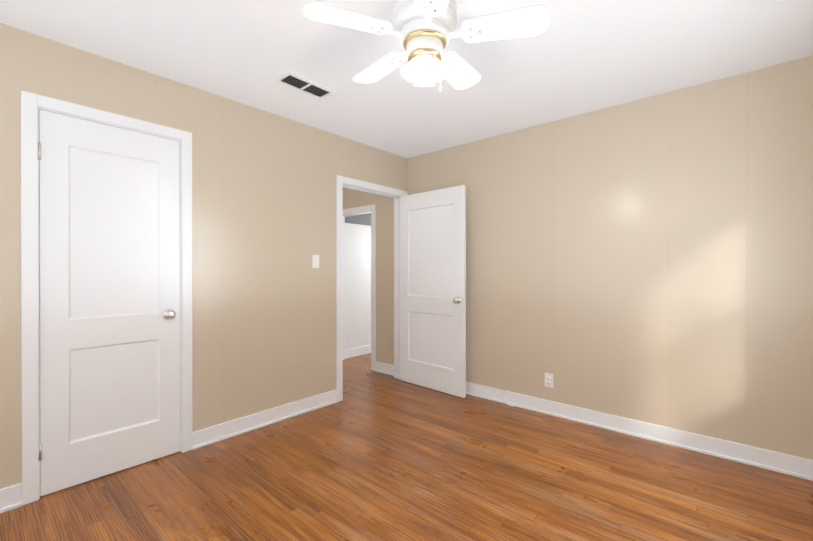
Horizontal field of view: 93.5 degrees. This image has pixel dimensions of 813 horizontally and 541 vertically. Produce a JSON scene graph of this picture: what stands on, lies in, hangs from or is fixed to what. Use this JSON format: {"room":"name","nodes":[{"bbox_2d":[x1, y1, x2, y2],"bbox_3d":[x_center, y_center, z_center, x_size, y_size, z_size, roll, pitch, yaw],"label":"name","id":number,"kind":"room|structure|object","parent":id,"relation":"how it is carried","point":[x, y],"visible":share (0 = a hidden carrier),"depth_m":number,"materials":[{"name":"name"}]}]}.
{"room":"empty bedroom","nodes":[
{"label":"empty bedroom","id":0,"kind":"room"},
{"bbox_2d":[0,23,406,488],"bbox_3d":[-1.378,-0.018,2.779,0.120,2.460,4.070,0,0,41],"label":"wall","id":1,"kind":"structure","parent":0,"point":[263,232],"depth_m":2.80,"materials":[{"name":"beige paint"}]},
{"bbox_2d":[0,483,21,512],"bbox_3d":[-2.276,1.158,1.645,0.026,0.115,0.877,0,0,41],"label":"baseboard","id":2,"kind":"structure","parent":1,"relation":"attached to","point":[11,496],"depth_m":1.94,"materials":[{"name":"white wood"}]},
{"bbox_2d":[21,90,192,504],"bbox_3d":[-1.773,0.142,2.328,0.152,2.143,0.816,0,0,41],"label":"trim","id":3,"kind":"structure","parent":1,"relation":"attached to","point":[32,104],"depth_m":2.02,"materials":[{"name":"white wood"}]},
{"bbox_2d":[38,110,179,495],"bbox_3d":[-1.748,0.174,2.300,0.155,2.063,0.683,0,0,41],"label":"closet door","id":4,"kind":"structure","parent":1,"relation":"in","point":[109,288],"depth_m":2.26,"materials":[{"name":"white wood"}]},
{"bbox_2d":[193,389,337,449],"bbox_3d":[-1.044,1.153,3.055,0.026,0.115,1.234,0,0,41],"label":"baseboard","id":5,"kind":"structure","parent":1,"relation":"attached to","point":[216,433],"depth_m":2.95,"materials":[{"name":"white wood"}]},
{"bbox_2d":[312,255,318,267],"bbox_3d":[-0.790,-0.080,3.347,0.017,0.115,0.070,0,0,41],"label":"switch plate","id":6,"kind":"object","parent":1,"relation":"attached to","point":[315,261],"visible":1,"depth_m":3.35,"materials":[{"name":"white plastic"}]},
{"bbox_2d":[336,175,407,401],"bbox_3d":[-0.368,0.164,3.935,0.152,2.088,0.986,0,0,41],"label":"door frame","id":7,"kind":"structure","parent":1,"relation":"attached to","point":[342,182],"depth_m":3.65,"materials":[{"name":"white wood"}]},
{"bbox_2d":[400,185,465,397],"bbox_3d":[0.249,0.196,3.905,0.844,2.008,0.155,0,0,44],"label":"entry door","id":8,"kind":"structure","parent":1,"relation":"in","point":[433,289],"depth_m":3.86,"materials":[{"name":"white wood"}]},
{"bbox_2d":[345,223,370,349],"bbox_3d":[0.090,-0.029,6.403,0.120,2.460,3.080,0,0,41],"label":"wall","id":9,"kind":"structure","parent":0,"point":[357,285],"depth_m":5.40,"materials":[{"name":"white paint"}]},
{"bbox_2d":[345,345,370,358],"bbox_3d":[0.106,1.143,6.314,0.026,0.115,2.960,0,0,41],"label":"baseboard","id":10,"kind":"structure","parent":9,"relation":"attached to","point":[353,352],"depth_m":5.40,"materials":[{"name":"white wood"}]},
{"bbox_2d":[345,213,370,225],"bbox_3d":[-0.367,-0.887,5.764,0.030,0.460,1.440,0,0,41],"label":"ceiling","id":11,"kind":"structure","parent":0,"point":[363,219],"depth_m":5.42,"materials":[{"name":"grey paint"}]},
{"bbox_2d":[0,353,812,540],"bbox_3d":[0.445,1.240,3.315,4.725,0.060,7.270,0,0,41],"label":"floor","id":12,"kind":"structure","parent":0,"point":[372,455],"depth_m":2.14,"materials":[{"name":"brown wood"}]},
{"bbox_2d":[0,0,812,157],"bbox_3d":[0.445,-1.300,3.307,4.725,0.100,7.270,0,0,41],"label":"ceiling","id":13,"kind":"structure","parent":0,"point":[576,57],"depth_m":2.20,"materials":[{"name":"white paint"}]},
{"bbox_2d":[274,71,334,99],"bbox_3d":[-0.681,-1.244,2.585,0.170,0.008,0.370,0,0,41],"label":"ceiling vent","id":14,"kind":"object","parent":13,"relation":"in","point":[301,84],"visible":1,"depth_m":2.57,"materials":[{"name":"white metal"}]},
{"bbox_2d":[303,0,550,89],"bbox_3d":[0.077,-1.006,1.657,0.962,0.478,0.960,0,0,41],"label":"ceiling fan","id":15,"kind":"object","parent":13,"relation":"hanging from","point":[423,31],"visible":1,"depth_m":1.56,"materials":[{"name":"white plastic"}]},
{"bbox_2d":[343,55,812,459],"bbox_3d":[0.816,-0.021,3.644,4.605,2.460,0.120,0,0,41],"label":"wall","id":16,"kind":"structure","parent":0,"point":[648,259],"depth_m":2.74,"materials":[{"name":"beige paint"}]},
{"bbox_2d":[343,204,375,370],"bbox_3d":[-0.628,0.205,4.896,0.779,2.001,0.136,0,0,41],"label":"door frame","id":17,"kind":"structure","parent":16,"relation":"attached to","point":[367,209],"depth_m":4.62,"materials":[{"name":"white wood"}]},
{"bbox_2d":[374,361,393,375],"bbox_3d":[-0.241,1.149,4.475,0.363,0.115,0.026,0,0,41],"label":"baseboard","id":18,"kind":"structure","parent":16,"relation":"attached to","point":[380,367],"depth_m":4.49,"materials":[{"name":"white wood"}]},
{"bbox_2d":[545,373,552,387],"bbox_3d":[1.201,0.925,3.225,0.070,0.115,0.008,0,0,41],"label":"electrical outlet plate","id":19,"kind":"object","parent":16,"relation":"attached to","point":[548,379],"visible":1,"depth_m":3.22,"materials":[{"name":"white plastic"}]},
{"bbox_2d":[466,382,812,480],"bbox_3d":[1.193,1.153,3.221,3.146,0.115,0.026,0,0,41],"label":"baseboard","id":20,"kind":"structure","parent":16,"relation":"attached to","point":[779,462],"depth_m":2.69,"materials":[{"name":"white wood"}]}
]}

